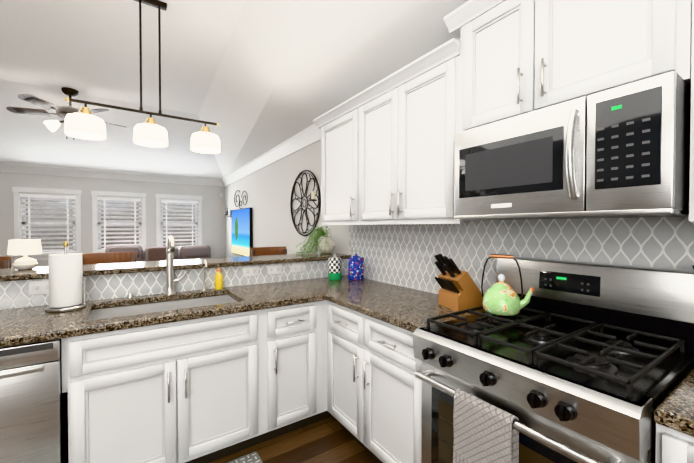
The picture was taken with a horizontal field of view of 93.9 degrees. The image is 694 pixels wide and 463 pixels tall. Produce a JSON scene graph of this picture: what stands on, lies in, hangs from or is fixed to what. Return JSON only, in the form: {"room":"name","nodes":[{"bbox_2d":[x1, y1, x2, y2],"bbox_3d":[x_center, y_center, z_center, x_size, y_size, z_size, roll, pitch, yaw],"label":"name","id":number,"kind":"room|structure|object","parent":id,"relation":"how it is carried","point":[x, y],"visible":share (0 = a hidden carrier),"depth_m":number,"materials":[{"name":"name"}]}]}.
{"room":"kitchen and living room","nodes":[
{"label":"kitchen and living room","id":0,"kind":"room"},
{"bbox_2d":[0,172,224,267],"bbox_3d":[-5.240,-0.231,5.524,6.040,3.050,0.120,-1,1,-34],"label":"wall","id":1,"kind":"structure","parent":0,"point":[213,221],"depth_m":6.00,"materials":[{"name":"white paint"}]},
{"bbox_2d":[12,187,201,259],"bbox_3d":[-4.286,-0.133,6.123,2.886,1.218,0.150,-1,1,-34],"label":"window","id":2,"kind":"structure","parent":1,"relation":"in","point":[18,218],"depth_m":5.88,"materials":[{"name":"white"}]},
{"bbox_2d":[20,193,75,252],"bbox_3d":[-5.121,-0.133,5.573,0.695,1.002,0.058,-1,1,-34],"label":"window blinds","id":3,"kind":"object","parent":2,"relation":"attached to","point":[29,197],"depth_m":5.57,"materials":[{"name":"white plastic"}]},
{"bbox_2d":[97,196,140,250],"bbox_3d":[-4.296,-0.147,6.127,0.662,0.990,0.058,-1,1,-34],"label":"window blinds","id":4,"kind":"object","parent":2,"relation":"attached to","point":[100,199],"depth_m":6.11,"materials":[{"name":"white plastic"}]},
{"bbox_2d":[160,199,197,248],"bbox_3d":[-3.460,-0.150,6.689,0.681,0.999,0.058,-1,1,-34],"label":"window blinds","id":5,"kind":"object","parent":2,"relation":"attached to","point":[163,201],"depth_m":6.69,"materials":[{"name":"white plastic"}]},
{"bbox_2d":[0,162,220,185],"bbox_3d":[-5.172,-1.052,5.429,5.820,0.175,0.094,-1,1,-34],"label":"crown molding","id":6,"kind":"structure","parent":1,"relation":"attached to","point":[4,166],"depth_m":5.90,"materials":[{"name":"white wood"}]},
{"bbox_2d":[0,0,468,178],"bbox_3d":[-2.391,-1.289,1.266,6.040,0.515,10.100,-1,1,-34],"label":"ceiling","id":7,"kind":"structure","parent":0,"point":[254,79],"depth_m":2.87,"materials":[{"name":"white paint"}]},
{"bbox_2d":[6,87,125,139],"bbox_3d":[-3.123,-1.304,3.656,1.061,0.552,1.025,-1,1,-34],"label":"ceiling fan","id":8,"kind":"object","parent":7,"relation":"attached to","point":[63,112],"visible":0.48,"depth_m":3.51,"materials":[{"name":"brown metal"}]},
{"bbox_2d":[64,0,219,152],"bbox_3d":[-1.328,-1.077,2.188,0.890,0.965,0.200,-1,1,-34],"label":"linear pendant light","id":9,"kind":"object","parent":7,"relation":"hanging from","point":[84,123],"visible":1,"depth_m":2.15,"materials":[{"name":"white glass"}]},
{"bbox_2d":[225,140,348,256],"bbox_3d":[0.166,-0.196,2.998,0.120,3.050,10.340,-1,1,-34],"label":"wall","id":10,"kind":"structure","parent":0,"point":[268,189],"depth_m":4.46,"materials":[{"name":"white paint"}]},
{"bbox_2d":[0,259,347,309],"bbox_3d":[-1.407,0.174,2.134,3.420,0.565,0.010,-1,1,-34],"label":"tile backsplash","id":11,"kind":"structure","parent":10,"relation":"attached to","point":[13,294],"depth_m":2.20,"materials":[{"name":"grey tile"}]},
{"bbox_2d":[29,280,48,294],"bbox_3d":[-1.767,0.325,1.884,0.122,0.080,0.007,-1,1,-34],"label":"electrical outlet plate","id":12,"kind":"object","parent":11,"relation":"attached to","point":[38,287],"depth_m":1.87,"materials":[{"name":"white plastic"}]},
{"bbox_2d":[243,266,258,276],"bbox_3d":[-0.758,0.315,2.561,0.122,0.080,0.007,-1,1,-34],"label":"electrical outlet plate","id":13,"kind":"object","parent":11,"relation":"attached to","point":[248,271],"depth_m":2.56,"materials":[{"name":"white plastic"}]},
{"bbox_2d":[267,264,281,274],"bbox_3d":[-0.596,0.314,2.670,0.122,0.080,0.007,-1,1,-34],"label":"electrical outlet plate","id":14,"kind":"object","parent":11,"relation":"attached to","point":[271,269],"depth_m":2.67,"materials":[{"name":"white plastic"}]},
{"bbox_2d":[292,263,304,272],"bbox_3d":[-0.418,0.312,2.789,0.122,0.080,0.007,-1,1,-34],"label":"electrical outlet plate","id":15,"kind":"object","parent":11,"relation":"attached to","point":[296,267],"depth_m":2.79,"materials":[{"name":"white plastic"}]},
{"bbox_2d":[225,208,230,217],"bbox_3d":[-2.449,-0.378,6.661,0.132,0.192,0.078,-1,1,-34],"label":"candle sconce","id":16,"kind":"object","parent":10,"relation":"attached to","point":[226,211],"visible":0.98,"depth_m":6.62,"materials":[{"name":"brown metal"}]},
{"bbox_2d":[234,190,247,208],"bbox_3d":[-2.005,-0.610,6.100,0.011,0.381,0.842,-1,1,-34],"label":"scroll","id":17,"kind":"object","parent":10,"relation":"attached to","point":[239,205],"visible":1,"depth_m":6.15,"materials":[{"name":"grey metal"}]},
{"bbox_2d":[232,208,252,255],"bbox_3d":[-1.961,0.012,6.006,0.053,0.854,1.164,-1,1,-34],"label":"screen","id":18,"kind":"object","parent":10,"relation":"attached to","point":[242,237],"visible":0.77,"depth_m":5.85,"materials":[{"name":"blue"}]},
{"bbox_2d":[290,170,320,235],"bbox_3d":[-0.551,-0.338,3.840,0.124,0.786,0.797,-1,1,-34],"label":"art","id":19,"kind":"object","parent":10,"relation":"attached to","point":[312,196],"visible":0.96,"depth_m":3.82,"materials":[{"name":"brown metal"}]},
{"bbox_2d":[317,100,348,223],"bbox_3d":[0.073,-0.540,2.725,0.326,0.926,0.638,-1,1,-34],"label":"upper cabinet","id":20,"kind":"object","parent":10,"relation":"attached to","point":[334,126],"depth_m":2.70,"materials":[{"name":"white wood"}]},
{"bbox_2d":[221,38,460,186],"bbox_3d":[0.077,-1.098,2.926,0.094,0.337,10.100,-1,1,-34],"label":"crown molding","id":21,"kind":"structure","parent":10,"relation":"attached to","point":[308,136],"depth_m":4.41,"materials":[{"name":"white wood"}]},
{"bbox_2d":[349,40,480,223],"bbox_3d":[0.445,-0.532,2.170,0.326,0.926,0.962,-1,1,-34],"label":"upper cabinet","id":22,"kind":"object","parent":10,"relation":"attached to","point":[387,149],"depth_m":2.01,"materials":[{"name":"white wood"}]},
{"bbox_2d":[453,0,516,139],"bbox_3d":[0.831,-0.798,1.583,0.336,0.638,0.434,-1,1,-34],"label":"upper cabinet","id":23,"kind":"object","parent":10,"relation":"attached to","point":[483,57],"depth_m":1.56,"materials":[{"name":"white wood"}]},
{"bbox_2d":[348,217,693,293],"bbox_3d":[1.196,0.185,1.353,0.010,0.565,4.210,-1,1,-34],"label":"tile backsplash","id":24,"kind":"structure","parent":10,"relation":"attached to","point":[402,255],"depth_m":1.80,"materials":[{"name":"grey tile"}]},
{"bbox_2d":[513,0,693,116],"bbox_3d":[1.032,-0.794,1.284,0.336,0.638,0.511,-1,1,-34],"label":"upper cabinet","id":25,"kind":"object","parent":10,"relation":"attached to","point":[564,50],"depth_m":1.19,"materials":[{"name":"white wood"}]},
{"bbox_2d":[454,71,690,219],"bbox_3d":[0.889,-0.264,1.357,0.501,0.412,0.760,-1,1,-34],"label":"over-the-range microwave","id":26,"kind":"object","parent":25,"relation":"attached to","point":[623,151],"visible":0.98,"depth_m":1.11,"materials":[{"name":"grey metal"}]},
{"bbox_2d":[685,60,693,219],"bbox_3d":[1.441,-0.512,0.688,0.326,0.926,0.938,-1,1,-34],"label":"upper cabinet","id":27,"kind":"object","parent":10,"relation":"attached to","point":[690,82],"depth_m":1.00,"materials":[{"name":"white wood"}]},
{"bbox_2d":[210,415,378,462],"bbox_3d":[-2.391,1.403,1.304,6.280,0.100,10.340,-1,1,-34],"label":"floor","id":28,"kind":"structure","parent":0,"point":[329,440],"depth_m":2.00,"materials":[{"name":"brown wood"}]},
{"bbox_2d":[0,256,10,268],"bbox_3d":[-2.569,0.765,2.152,0.420,1.152,0.482,-1,1,-34],"label":"bar stool","id":29,"kind":"object","parent":28,"relation":"on","point":[5,261],"visible":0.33,"depth_m":2.39,"materials":[{"name":"brown wood"}]},
{"bbox_2d":[0,339,62,462],"bbox_3d":[-1.698,0.916,1.534,0.597,0.868,0.640,-1,1,-34],"label":"dishwasher","id":30,"kind":"object","parent":28,"relation":"on","point":[30,402],"visible":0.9,"depth_m":1.39,"materials":[{"name":"grey metal"}]},
{"bbox_2d":[82,252,136,264],"bbox_3d":[-1.918,0.759,2.590,0.420,1.152,0.482,-1,1,-34],"label":"bar stool","id":31,"kind":"object","parent":28,"relation":"on","point":[107,257],"visible":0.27,"depth_m":2.77,"materials":[{"name":"brown wood"}]},
{"bbox_2d":[105,245,210,261],"bbox_3d":[-3.394,0.765,5.982,2.240,1.046,0.960,-1,1,-34],"label":"sofa","id":32,"kind":"object","parent":28,"relation":"on","point":[154,253],"visible":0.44,"depth_m":6.00,"materials":[{"name":"grey fabric"}]},
{"bbox_2d":[62,324,264,462],"bbox_3d":[-1.076,1.034,1.973,0.916,0.620,0.643,-1,1,-34],"label":"base cabinet","id":33,"kind":"object","parent":28,"relation":"on","point":[207,389],"depth_m":1.68,"materials":[{"name":"white wood"}]},
{"bbox_2d":[226,451,262,462],"bbox_3d":[-0.766,1.347,1.358,1.040,0.010,0.780,-1,1,-34],"label":"rug","id":34,"kind":"object","parent":28,"relation":"on","point":[253,457],"visible":1,"depth_m":1.90,"materials":[{"name":"grey fabric"}]},
{"bbox_2d":[250,246,286,255],"bbox_3d":[-0.747,0.748,3.376,0.420,1.152,0.482,-1,1,-34],"label":"bar stool","id":35,"kind":"object","parent":28,"relation":"on","point":[262,251],"visible":0.17,"depth_m":3.55,"materials":[{"name":"brown wood"}]},
{"bbox_2d":[229,300,324,440],"bbox_3d":[-0.501,0.901,2.357,0.469,0.876,0.643,-1,1,-34],"label":"base cabinet","id":36,"kind":"object","parent":28,"relation":"on","point":[292,337],"depth_m":2.08,"materials":[{"name":"white wood"}]},
{"bbox_2d":[0,275,383,346],"bbox_3d":[-1.228,0.450,1.854,3.459,0.040,0.659,-1,1,-34],"label":"countertop","id":37,"kind":"structure","parent":36,"relation":"on","point":[25,325],"depth_m":1.81,"materials":[{"name":"brown stone"}]},
{"bbox_2d":[45,241,86,312],"bbox_3d":[-1.560,0.242,1.798,0.176,0.377,0.176,-1,1,-34],"label":"paper towel holder","id":38,"kind":"object","parent":37,"relation":"on","point":[67,282],"visible":1,"depth_m":1.75,"materials":[{"name":"white paper"}]},
{"bbox_2d":[88,295,236,320],"bbox_3d":[-1.076,0.579,1.970,0.830,0.218,0.490,-1,1,-34],"label":"sink basin","id":39,"kind":"object","parent":37,"relation":"in","point":[105,313],"depth_m":2.13,"materials":[{"name":"silver metal"}]},
{"bbox_2d":[164,235,186,294],"bbox_3d":[-1.128,0.225,2.156,0.144,0.400,0.230,-1,1,-34],"label":"faucet","id":40,"kind":"object","parent":37,"relation":"on","point":[170,279],"visible":1,"depth_m":2.18,"materials":[{"name":"silver metal"}]},
{"bbox_2d":[201,260,210,290],"bbox_3d":[-0.995,0.311,2.301,0.067,0.225,0.120,-1,1,-34],"label":"filter faucet","id":41,"kind":"object","parent":37,"relation":"on","point":[204,285],"visible":1,"depth_m":2.32,"materials":[{"name":"silver metal"}]},
{"bbox_2d":[215,267,222,289],"bbox_3d":[-0.942,0.343,2.380,0.058,0.158,0.058,-1,1,-34],"label":"soap bottle","id":42,"kind":"object","parent":37,"relation":"on","point":[218,280],"visible":1,"depth_m":2.36,"materials":[{"name":"yellow plastic"}]},
{"bbox_2d":[328,254,340,279],"bbox_3d":[-0.107,0.304,2.828,0.116,0.223,0.116,-1,1,-34],"label":"canister","id":43,"kind":"object","parent":37,"relation":"on","point":[334,267],"visible":1,"depth_m":2.78,"materials":[{"name":"ceramic"}]},
{"bbox_2d":[348,254,363,279],"bbox_3d":[0.079,0.305,2.821,0.106,0.223,0.106,1,1,36],"label":"canister","id":44,"kind":"object","parent":37,"relation":"on","point":[355,267],"visible":1,"depth_m":2.79,"materials":[{"name":"blue ceramic"}]},
{"bbox_2d":[325,300,352,436],"bbox_3d":[0.249,0.903,2.192,0.633,0.876,0.507,-1,1,-34],"label":"base cabinet","id":45,"kind":"object","parent":28,"relation":"on","point":[338,318],"depth_m":2.09,"materials":[{"name":"white wood"}]},
{"bbox_2d":[353,310,421,462],"bbox_3d":[0.469,0.908,1.866,0.633,0.876,0.527,-1,1,-34],"label":"base cabinet","id":46,"kind":"object","parent":28,"relation":"on","point":[387,393],"depth_m":1.71,"materials":[{"name":"white wood"}]},
{"bbox_2d":[324,283,486,332],"bbox_3d":[0.373,0.448,1.994,0.644,0.040,0.852,-1,1,-34],"label":"countertop","id":47,"kind":"structure","parent":46,"relation":"on","point":[409,309],"depth_m":1.92,"materials":[{"name":"brown stone"}]},
{"bbox_2d":[434,254,482,310],"bbox_3d":[0.624,0.278,1.845,0.228,0.303,0.185,0,1,-18],"label":"knife block","id":48,"kind":"object","parent":47,"relation":"on","point":[459,290],"visible":1,"depth_m":1.78,"materials":[{"name":"brown wood"}]},
{"bbox_2d":[413,256,693,462],"bbox_3d":[0.779,0.747,1.291,0.748,1.212,0.756,-1,1,-34],"label":"range","id":49,"kind":"object","parent":28,"relation":"on","point":[580,362],"visible":0.9,"depth_m":1.17,"materials":[{"name":"grey metal"}]},
{"bbox_2d":[453,389,518,462],"bbox_3d":[0.471,0.774,1.118,0.054,0.374,0.216,-1,1,-34],"label":"oven towel","id":50,"kind":"object","parent":49,"relation":"hanging from","point":[485,432],"visible":1,"depth_m":1.10,"materials":[{"name":"grey fabric"}]},
{"bbox_2d":[481,254,534,315],"bbox_3d":[0.735,0.243,1.502,0.166,0.269,0.207,-1,1,-34],"label":"tea kettle","id":51,"kind":"object","parent":49,"relation":"on","point":[501,297],"visible":1,"depth_m":1.47,"materials":[{"name":"green ceramic"}]},
{"bbox_2d":[655,423,693,462],"bbox_3d":[1.189,0.923,0.793,0.633,0.876,0.519,-1,1,-34],"label":"base cabinet","id":52,"kind":"object","parent":28,"relation":"on","point":[672,446],"depth_m":0.80,"materials":[{"name":"white wood"}]},
{"bbox_2d":[654,369,693,436],"bbox_3d":[1.559,0.473,0.229,0.644,0.040,1.852,-1,1,-34],"label":"countertop","id":53,"kind":"structure","parent":52,"relation":"on","point":[676,412],"depth_m":0.81,"materials":[{"name":"brown stone"}]},
{"bbox_3d":[-1.435,0.805,2.203,3.440,1.071,0.120,-1,1,-34],"label":"wall","id":54,"kind":"structure","parent":0,"visible":0},
{"bbox_2d":[0,253,351,281],"bbox_3d":[-1.515,0.250,2.276,3.477,0.032,0.435,-1,1,-34],"label":"granite bar ledge","id":55,"kind":"object","parent":54,"relation":"on","point":[10,274],"visible":0.8,"depth_m":2.30,"materials":[{"name":"brown stone"}]},
{"bbox_2d":[7,239,41,269],"bbox_3d":[-2.018,0.144,2.031,0.156,0.185,0.156,-1,1,-34],"label":"table lamp","id":56,"kind":"object","parent":55,"relation":"on","point":[25,248],"visible":1,"depth_m":1.99,"materials":[{"name":"white ceramic"}]},
{"bbox_2d":[296,226,334,253],"bbox_3d":[-0.307,0.083,3.216,0.426,0.275,0.494,-1,1,-34],"label":"potted plant","id":57,"kind":"object","parent":55,"relation":"on","point":[325,244],"visible":1,"depth_m":3.18,"materials":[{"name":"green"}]},
{"label":"outside","id":58,"kind":"structure","parent":0,"visible":0},
{"bbox_2d":[26,200,194,249],"bbox_3d":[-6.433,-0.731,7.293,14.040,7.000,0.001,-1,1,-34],"label":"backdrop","id":59,"kind":"structure","parent":58,"point":[61,227],"depth_m":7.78,"materials":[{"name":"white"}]}
]}

